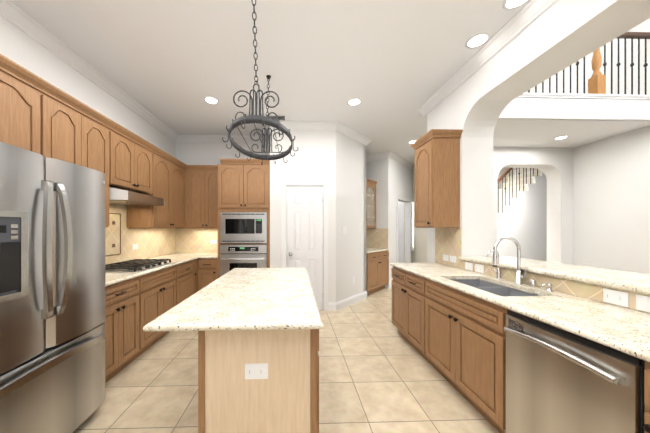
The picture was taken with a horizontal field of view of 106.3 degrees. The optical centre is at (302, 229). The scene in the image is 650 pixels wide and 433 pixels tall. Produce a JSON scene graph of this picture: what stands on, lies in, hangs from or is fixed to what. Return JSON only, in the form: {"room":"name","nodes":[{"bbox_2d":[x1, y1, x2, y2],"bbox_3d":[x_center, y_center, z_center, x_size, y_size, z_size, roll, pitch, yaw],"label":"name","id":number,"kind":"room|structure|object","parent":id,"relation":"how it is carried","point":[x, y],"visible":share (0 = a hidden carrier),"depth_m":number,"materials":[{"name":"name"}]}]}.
{"room":"kitchen","nodes":[
{"label":"kitchen","id":0,"kind":"room"},
{"bbox_2d":[0,15,174,205],"bbox_3d":[-2.334,-0.199,1.116,0.120,3.080,7.110,0,0,-2],"label":"wall","id":1,"kind":"structure","parent":0,"point":[23,49],"depth_m":2.41,"materials":[{"name":"white paint"}]},
{"bbox_2d":[0,54,43,155],"bbox_3d":[-2.111,-0.784,1.544,0.347,0.650,0.527,0,0,-2],"label":"upper cabinet","id":2,"kind":"object","parent":1,"relation":"attached to","point":[41,116],"depth_m":1.68,"materials":[{"name":"brown wood"}]},
{"bbox_2d":[44,82,87,167],"bbox_3d":[-2.125,-0.564,1.971,0.347,1.090,0.457,0,0,-2],"label":"upper cabinet","id":3,"kind":"object","parent":1,"relation":"attached to","point":[65,117],"depth_m":1.99,"materials":[{"name":"brown wood"}]},
{"bbox_2d":[0,0,179,141],"bbox_3d":[-2.230,-1.684,1.058,0.085,0.110,6.990,0,0,-2],"label":"crown molding","id":4,"kind":"structure","parent":1,"relation":"attached to","point":[9,10],"depth_m":2.39,"materials":[{"name":"white"}]},
{"bbox_2d":[88,106,115,226],"bbox_3d":[-2.135,-0.565,2.314,0.347,1.090,0.457,0,0,-2],"label":"upper cabinet","id":5,"kind":"object","parent":1,"relation":"attached to","point":[101,130],"depth_m":2.41,"materials":[{"name":"brown wood"}]},
{"bbox_2d":[116,123,139,192],"bbox_3d":[-2.147,-0.787,2.693,0.347,0.645,0.432,0,0,-2],"label":"upper cabinet","id":6,"kind":"object","parent":1,"relation":"attached to","point":[127,143],"depth_m":2.75,"materials":[{"name":"brown wood"}]},
{"bbox_2d":[105,204,175,264],"bbox_3d":[-2.329,0.065,3.186,0.015,0.747,2.727,0,0,-2],"label":"tile backsplash","id":7,"kind":"structure","parent":1,"relation":"attached to","point":[121,238],"depth_m":3.29,"materials":[{"name":"brown tile"}]},
{"bbox_2d":[132,244,137,249],"bbox_3d":[-2.329,0.240,3.383,0.007,0.075,0.115,0,0,-2],"label":"outlet","id":8,"kind":"object","parent":7,"relation":"attached to","point":[134,246],"depth_m":3.36,"materials":[{"name":"white plastic"}]},
{"bbox_2d":[140,138,155,193],"bbox_3d":[-2.157,-0.788,3.011,0.347,0.645,0.432,0,0,-2],"label":"upper cabinet","id":9,"kind":"object","parent":1,"relation":"attached to","point":[147,151],"depth_m":3.12,"materials":[{"name":"brown wood"}]},
{"bbox_2d":[127,147,175,227],"bbox_3d":[-2.171,-0.565,3.455,0.347,1.090,0.587,0,0,-2],"label":"upper cabinet","id":10,"kind":"object","parent":1,"relation":"attached to","point":[164,216],"depth_m":3.45,"materials":[{"name":"brown wood"}]},
{"bbox_2d":[109,187,163,205],"bbox_3d":[-2.077,-0.380,2.872,0.496,0.160,0.705,0,0,-2],"label":"range hood","id":11,"kind":"object","parent":10,"relation":"attached to","point":[123,197],"visible":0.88,"depth_m":2.69,"materials":[{"name":"grey metal"}]},
{"bbox_2d":[176,159,187,227],"bbox_3d":[-2.186,-0.566,3.930,0.347,1.090,0.592,0,0,-2],"label":"upper cabinet","id":12,"kind":"object","parent":1,"relation":"attached to","point":[181,168],"depth_m":4.05,"materials":[{"name":"brown wood"}]},
{"bbox_2d":[175,142,269,164],"bbox_3d":[-1.469,-0.201,4.640,1.830,3.080,0.120,0,0,-2],"label":"wall","id":13,"kind":"structure","parent":0,"point":[188,153],"depth_m":4.57,"materials":[{"name":"white paint"}]},
{"bbox_2d":[176,228,217,252],"bbox_3d":[-1.875,0.209,4.560,0.948,0.457,0.009,0,0,-2],"label":"tile backsplash","id":14,"kind":"structure","parent":13,"relation":"attached to","point":[188,240],"depth_m":4.55,"materials":[{"name":"brown tile"}]},
{"bbox_2d":[188,166,207,227],"bbox_3d":[-1.845,-0.566,4.391,0.403,1.090,0.346,0,0,-2],"label":"upper cabinet","id":15,"kind":"object","parent":13,"relation":"attached to","point":[197,175],"depth_m":4.22,"materials":[{"name":"brown wood"}]},
{"bbox_2d":[208,166,217,227],"bbox_3d":[-1.577,-0.566,4.400,0.362,1.090,0.346,0,0,-2],"label":"upper cabinet","id":16,"kind":"object","parent":13,"relation":"attached to","point":[212,170],"depth_m":4.23,"materials":[{"name":"brown wood"}]},
{"bbox_2d":[176,135,268,142],"bbox_3d":[-1.421,-1.686,4.538,1.740,0.110,0.085,0,0,-2],"label":"crown molding","id":17,"kind":"structure","parent":13,"relation":"attached to","point":[183,138],"depth_m":4.53,"materials":[{"name":"white"}]},
{"bbox_2d":[73,288,499,432],"bbox_3d":[2.731,1.390,3.572,12.500,0.100,12.700,0,0,-2],"label":"floor","id":18,"kind":"structure","parent":0,"point":[379,372],"depth_m":2.05,"materials":[{"name":"tile"}]},
{"bbox_2d":[0,142,105,432],"bbox_3d":[-1.805,0.459,1.338,0.892,1.765,0.920,0,0,-2],"label":"refrigerator","id":19,"kind":"object","parent":18,"relation":"on","point":[52,296],"visible":1,"depth_m":1.36,"materials":[{"name":"grey metal"}]},
{"bbox_2d":[105,258,217,382],"bbox_3d":[-1.838,0.907,2.909,0.978,0.864,2.120,0,0,-2],"label":"base cabinet","id":20,"kind":"object","parent":18,"relation":"on","point":[134,306],"visible":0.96,"depth_m":2.04,"materials":[{"name":"brown wood"}]},
{"bbox_2d":[105,253,217,286],"bbox_3d":[-1.847,0.457,3.201,0.978,0.034,2.727,0,0,-2],"label":"countertop","id":21,"kind":"structure","parent":20,"relation":"on","point":[175,258],"depth_m":3.12,"materials":[{"name":"stone"}]},
{"bbox_2d":[105,259,172,272],"bbox_3d":[-1.942,0.413,2.814,0.510,0.052,0.740,0,0,-2],"label":"gas cooktop","id":22,"kind":"object","parent":21,"relation":"in","point":[134,266],"visible":0.98,"depth_m":2.68,"materials":[{"name":"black metal"}]},
{"bbox_2d":[218,159,269,277],"bbox_3d":[-0.965,0.102,4.248,0.843,2.475,0.689,0,0,-2],"label":"tall cabinet","id":23,"kind":"object","parent":18,"relation":"on","point":[243,185],"visible":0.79,"depth_m":3.94,"materials":[{"name":"brown wood"}]},
{"bbox_2d":[220,212,266,242],"bbox_3d":[-0.962,-0.027,4.144,0.745,0.497,0.424,0,0,-2],"label":"built-in microwave","id":24,"kind":"object","parent":23,"relation":"in","point":[243,227],"visible":1,"depth_m":3.94,"materials":[{"name":"grey metal"}]},
{"bbox_2d":[220,244,266,276],"bbox_3d":[-0.963,0.612,4.181,0.745,0.726,0.649,0,0,-2],"label":"wall oven","id":25,"kind":"object","parent":23,"relation":"in","point":[232,256],"visible":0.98,"depth_m":3.92,"materials":[{"name":"grey metal"}]},
{"bbox_2d":[198,272,318,432],"bbox_3d":[-0.224,0.911,2.004,0.644,0.860,1.568,0,0,-2],"label":"kitchen island","id":26,"kind":"object","parent":18,"relation":"on","point":[249,382],"depth_m":1.23,"materials":[{"name":"brown wood"}]},
{"bbox_2d":[143,268,322,331],"bbox_3d":[-0.348,0.463,1.984,0.845,0.036,1.680,0,0,-2],"label":"island countertop","id":27,"kind":"structure","parent":26,"relation":"on","point":[242,299],"depth_m":1.40,"materials":[{"name":"beige stone"}]},
{"bbox_2d":[366,250,388,294],"bbox_3d":[1.386,0.906,5.321,0.689,0.865,1.006,0,0,43],"label":"base cabinets","id":28,"kind":"object","parent":18,"relation":"on","point":[377,271],"visible":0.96,"depth_m":5.07,"materials":[{"name":"brown wood"}]},
{"bbox_2d":[366,248,388,253],"bbox_3d":[1.375,0.456,5.331,0.662,0.034,1.006,0,0,43],"label":"countertop","id":29,"kind":"structure","parent":28,"relation":"on","point":[370,250],"depth_m":5.29,"materials":[{"name":"stone"}]},
{"bbox_2d":[392,266,419,352],"bbox_3d":[1.480,0.908,2.748,0.607,0.864,0.887,0,0,-2],"label":"base cabinet","id":30,"kind":"object","parent":18,"relation":"on","point":[405,285],"depth_m":2.75,"materials":[{"name":"brown wood"}]},
{"bbox_2d":[420,276,491,423],"bbox_3d":[1.505,0.908,1.955,0.607,0.864,0.968,0,0,-2],"label":"base cabinet","id":31,"kind":"object","parent":18,"relation":"on","point":[455,339],"depth_m":1.86,"materials":[{"name":"brown wood"}]},
{"bbox_2d":[492,303,508,432],"bbox_3d":[1.529,0.909,1.185,0.607,0.864,0.707,0,0,-2],"label":"base cabinet","id":32,"kind":"object","parent":18,"relation":"on","point":[499,313],"depth_m":1.51,"materials":[{"name":"brown wood"}]},
{"bbox_2d":[497,168,546,260],"bbox_3d":[5.215,-0.320,6.835,3.250,3.315,1.030,0,0,-2],"label":"wall","id":33,"kind":"structure","parent":18,"relation":"on","point":[522,219],"depth_m":6.34,"materials":[{"name":"beige paint"}]},
{"bbox_2d":[497,168,537,212],"bbox_3d":[5.148,-0.820,6.407,3.430,4.313,0.120,0,0,-2],"label":"stair railing","id":34,"kind":"object","parent":33,"relation":"on","point":[506,172],"visible":0.15,"depth_m":6.41,"materials":[{"name":"grey metal"}]},
{"bbox_2d":[504,310,644,432],"bbox_3d":[1.498,0.911,1.184,0.655,0.860,0.557,0,0,-2],"label":"dishwasher","id":35,"kind":"object","parent":18,"relation":"on","point":[558,380],"visible":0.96,"depth_m":1.12,"materials":[{"name":"silver metal"}]},
{"bbox_2d":[643,361,649,432],"bbox_3d":[1.543,0.909,0.745,0.607,0.864,0.307,0,0,-2],"label":"base cabinet","id":36,"kind":"object","parent":18,"relation":"on","point":[646,426],"depth_m":0.87,"materials":[{"name":"brown wood"}]},
{"bbox_2d":[390,263,649,361],"bbox_3d":[1.540,0.459,0.502,0.607,0.034,5.440,0,0,-2],"label":"countertop","id":37,"kind":"structure","parent":36,"relation":"on","point":[623,329],"depth_m":1.32,"materials":[{"name":"stone"}]},
{"bbox_2d":[487,250,501,278],"bbox_3d":[1.727,0.312,2.202,0.128,0.256,0.069,0,0,-2],"label":"filtered water faucet","id":38,"kind":"object","parent":37,"relation":"on","point":[498,272],"visible":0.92,"depth_m":2.18,"materials":[{"name":"silver metal"}]},
{"bbox_2d":[450,279,538,295],"bbox_3d":[1.496,0.579,1.952,0.454,0.204,0.764,0,0,-2],"label":"sink basin","id":39,"kind":"object","parent":37,"relation":"in","point":[496,289],"visible":0.06,"depth_m":1.99,"materials":[{"name":"silver metal"}]},
{"bbox_2d":[492,237,527,283],"bbox_3d":[1.663,0.249,1.946,0.246,0.382,0.101,0,0,-2],"label":"faucet","id":40,"kind":"object","parent":37,"relation":"on","point":[519,277],"visible":1,"depth_m":1.96,"materials":[{"name":"silver metal"}]},
{"bbox_2d":[529,279,553,291],"bbox_3d":[1.743,0.411,1.793,0.087,0.058,0.171,0,0,-2],"label":"soap dispenser","id":41,"kind":"object","parent":37,"relation":"on","point":[532,282],"visible":0.98,"depth_m":1.79,"materials":[{"name":"silver metal"}]},
{"bbox_2d":[11,0,649,163],"bbox_3d":[2.994,-1.790,3.178,12.000,0.100,11.500,0,0,-2],"label":"ceiling","id":42,"kind":"structure","parent":0,"point":[394,66],"depth_m":2.46,"materials":[{"name":"white paint"}]},
{"bbox_2d":[204,96,218,103],"bbox_3d":[-1.229,-1.738,3.270,0.189,0.007,0.189,0,0,-41],"label":"recessed light","id":43,"kind":"object","parent":42,"relation":"in","point":[212,100],"depth_m":3.27,"materials":[{"name":"white"}]},
{"bbox_2d":[222,0,297,164],"bbox_3d":[-0.388,-1.254,2.229,0.707,0.970,1.430,0,0,-2],"label":"pot rack","id":44,"kind":"object","parent":42,"relation":"hanging from","point":[244,119],"visible":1,"depth_m":2.01,"materials":[{"name":"grey metal"}]},
{"bbox_2d":[264,114,285,120],"bbox_3d":[-0.437,-1.734,3.771,0.360,0.012,0.180,0,0,-2],"label":"ceiling vent","id":45,"kind":"object","parent":42,"relation":"in","point":[279,116],"visible":0.62,"depth_m":3.73,"materials":[{"name":"white"}]},
{"bbox_2d":[347,98,360,105],"bbox_3d":[0.707,-1.738,3.314,0.189,0.007,0.189,0,0,-41],"label":"recessed light","id":46,"kind":"object","parent":42,"relation":"in","point":[354,101],"depth_m":3.30,"materials":[{"name":"white"}]},
{"bbox_2d":[465,32,490,48],"bbox_3d":[1.612,-1.737,2.237,0.189,0.007,0.189,0,0,-41],"label":"recessed light","id":47,"kind":"object","parent":42,"relation":"in","point":[479,39],"depth_m":2.23,"materials":[{"name":"white"}]},
{"bbox_2d":[502,0,528,9],"bbox_3d":[1.627,-1.737,1.827,0.189,0.007,0.189,0,0,-8],"label":"recessed light","id":48,"kind":"object","parent":42,"relation":"in","point":[507,4],"depth_m":1.87,"materials":[{"name":"white"}]},
{"bbox_2d":[554,136,568,139],"bbox_3d":[4.910,-1.738,4.608,0.189,0.007,0.189,0,0,-41],"label":"recessed light","id":49,"kind":"object","parent":42,"relation":"in","point":[561,137],"depth_m":4.59,"materials":[{"name":"white"}]},
{"bbox_2d":[270,130,411,310],"bbox_3d":[1.341,-0.202,5.446,3.838,3.080,2.836,0,0,-2],"label":"wall","id":50,"kind":"structure","parent":0,"point":[335,159],"depth_m":4.15,"materials":[{"name":"white paint"}]},
{"bbox_2d":[281,181,327,310],"bbox_3d":[0.039,0.272,3.986,0.766,2.135,0.118,0,0,-2],"label":"pantry door","id":51,"kind":"structure","parent":50,"relation":"in","point":[301,226],"depth_m":4.00,"materials":[{"name":"white wood"}]},
{"bbox_2d":[328,291,366,310],"bbox_3d":[0.843,1.269,4.369,0.865,0.140,0.744,0,0,-2],"label":"baseboard","id":52,"kind":"structure","parent":50,"relation":"attached to","point":[340,304],"depth_m":4.21,"materials":[{"name":"white wood"}]},
{"bbox_2d":[344,127,372,145],"bbox_3d":[1.087,-1.686,4.615,0.579,0.110,1.171,0,0,-2],"label":"crown molding","id":53,"kind":"structure","parent":50,"relation":"attached to","point":[351,133],"depth_m":4.44,"materials":[{"name":"white"}]},
{"bbox_2d":[366,178,376,227],"bbox_3d":[1.272,-0.566,5.427,0.377,1.090,1.006,0,0,43],"label":"wall cabinet","id":54,"kind":"object","parent":50,"relation":"attached to","point":[370,203],"visible":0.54,"depth_m":5.62,"materials":[{"name":"brown wood"}]},
{"bbox_2d":[366,228,387,248],"bbox_3d":[1.358,0.209,5.562,1.161,0.457,0.718,0,0,-2],"label":"tile backsplash","id":55,"kind":"structure","parent":50,"relation":"attached to","point":[376,238],"depth_m":5.66,"materials":[{"name":"beige tile"}]},
{"bbox_2d":[366,151,414,168],"bbox_3d":[2.031,-1.687,6.019,2.542,0.110,1.576,0,0,-2],"label":"crown molding","id":56,"kind":"structure","parent":50,"relation":"attached to","point":[390,154],"depth_m":5.71,"materials":[{"name":"white paint"}]},
{"bbox_2d":[404,165,426,262],"bbox_3d":[3.034,-1.662,6.671,0.100,6.000,2.520,0,0,-2],"label":"wall","id":57,"kind":"structure","parent":0,"point":[419,253],"depth_m":6.32,"materials":[{"name":"beige paint"}]},
{"bbox_2d":[497,168,518,188],"bbox_3d":[5.392,-1.663,8.055,4.900,6.000,0.100,0,0,-2],"label":"wall","id":58,"kind":"structure","parent":0,"point":[502,170],"depth_m":8.05,"materials":[{"name":"beige paint"}]},
{"bbox_2d":[416,0,649,312],"bbox_3d":[2.030,-1.659,0.737,0.360,6.000,6.080,0,0,-2],"label":"wall","id":59,"kind":"structure","parent":0,"point":[556,37],"depth_m":2.29,"materials":[{"name":"white paint"}]},
{"bbox_2d":[410,129,462,227],"bbox_3d":[1.600,-0.565,2.950,0.354,1.090,0.510,0,0,-2],"label":"wall cabinet","id":60,"kind":"object","parent":59,"relation":"attached to","point":[437,178],"depth_m":2.75,"materials":[{"name":"brown wood"}]},
{"bbox_2d":[418,0,557,116],"bbox_3d":[1.811,-1.684,0.607,0.085,0.110,5.835,0,0,-2],"label":"crown molding","id":61,"kind":"structure","parent":59,"relation":"attached to","point":[509,31],"depth_m":2.25,"materials":[{"name":"white"}]},
{"bbox_2d":[435,228,649,312],"bbox_3d":[1.849,0.212,0.507,0.009,0.457,5.430,0,0,-2],"label":"tile backsplash","id":62,"kind":"structure","parent":59,"relation":"attached to","point":[448,241],"depth_m":2.07,"materials":[{"name":"beige tile"}]},
{"bbox_2d":[443,254,447,260],"bbox_3d":[1.763,0.350,2.991,0.008,0.075,0.108,0,0,-2],"label":"electrical outlet plate","id":63,"kind":"object","parent":62,"relation":"attached to","point":[445,257],"depth_m":2.99,"materials":[{"name":"white plastic"}]},
{"bbox_2d":[448,255,455,262],"bbox_3d":[1.767,0.350,2.851,0.007,0.075,0.108,0,0,-2],"label":"electrical outlet plate","id":64,"kind":"object","parent":62,"relation":"attached to","point":[452,258],"depth_m":2.86,"materials":[{"name":"white plastic"}]},
{"bbox_2d":[465,262,472,270],"bbox_3d":[1.775,0.393,2.591,0.008,0.080,0.108,0,0,-2],"label":"electrical outlet plate","id":65,"kind":"object","parent":62,"relation":"attached to","point":[469,266],"depth_m":2.58,"materials":[{"name":"white plastic"}]},
{"bbox_2d":[475,264,483,272],"bbox_3d":[1.780,0.393,2.443,0.007,0.080,0.108,0,0,-2],"label":"electrical outlet plate","id":66,"kind":"object","parent":62,"relation":"attached to","point":[478,268],"depth_m":2.44,"materials":[{"name":"white plastic"}]},
{"bbox_2d":[603,288,628,306],"bbox_3d":[1.812,0.394,1.406,0.007,0.080,0.108,0,0,-2],"label":"electrical outlet plate","id":67,"kind":"object","parent":62,"relation":"attached to","point":[620,298],"depth_m":1.40,"materials":[{"name":"white plastic"}]},
{"bbox_2d":[636,294,649,311],"bbox_3d":[1.817,0.394,1.266,0.008,0.080,0.108,0,0,-2],"label":"electrical outlet plate","id":68,"kind":"object","parent":62,"relation":"attached to","point":[642,302],"depth_m":1.29,"materials":[{"name":"white plastic"}]},
{"bbox_2d":[459,256,649,294],"bbox_3d":[2.053,0.321,1.874,0.562,0.040,1.702,0,0,-2],"label":"granite bar ledge","id":69,"kind":"object","parent":59,"relation":"on","point":[629,281],"visible":0.9,"depth_m":1.69,"materials":[{"name":"beige stone"}]},
{"bbox_2d":[493,147,573,264],"bbox_3d":[4.613,-0.202,5.311,2.370,3.080,0.300,0,0,-2],"label":"wall","id":70,"kind":"structure","parent":0,"point":[555,166],"depth_m":5.19,"materials":[{"name":"white paint"}]},
{"bbox_2d":[499,93,649,120],"bbox_3d":[3.915,-1.932,5.868,3.730,0.380,4.180,0,0,-2],"label":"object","id":71,"kind":"structure","parent":0,"point":[574,106],"depth_m":3.82,"materials":[{"name":"white paint"}]},
{"bbox_2d":[528,32,649,94],"bbox_3d":[3.946,-2.791,4.873,3.730,1.340,2.090,0,0,-2],"label":"gallery railing","id":72,"kind":"object","parent":71,"relation":"on","point":[597,82],"visible":0.19,"depth_m":3.92,"materials":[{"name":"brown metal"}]},
{"bbox_2d":[525,18,649,273],"bbox_3d":[5.918,-1.660,3.420,0.120,6.000,11.200,0,0,-2],"label":"wall","id":73,"kind":"structure","parent":0,"point":[611,211],"depth_m":4.53,"materials":[{"name":"white paint"}]},
{"bbox_3d":[2.032,-0.202,6.840,2.298,3.080,2.298,0,0,-2],"label":"wall","id":74,"kind":"structure","parent":0,"visible":0},
{"bbox_2d":[396,196,410,262],"bbox_3d":[2.528,0.270,6.400,0.713,2.135,1.191,0,0,-2],"label":"hall door","id":75,"kind":"structure","parent":74,"relation":"in","point":[399,232],"depth_m":6.46,"materials":[{"name":"white wood"}]},
{"bbox_2d":[411,201,413,250],"bbox_3d":[3.072,-0.097,6.652,0.050,1.330,0.440,0,0,43],"label":"window","id":76,"kind":"structure","parent":74,"relation":"in","point":[412,249],"depth_m":6.51,"materials":[{"name":"white"}]}
]}

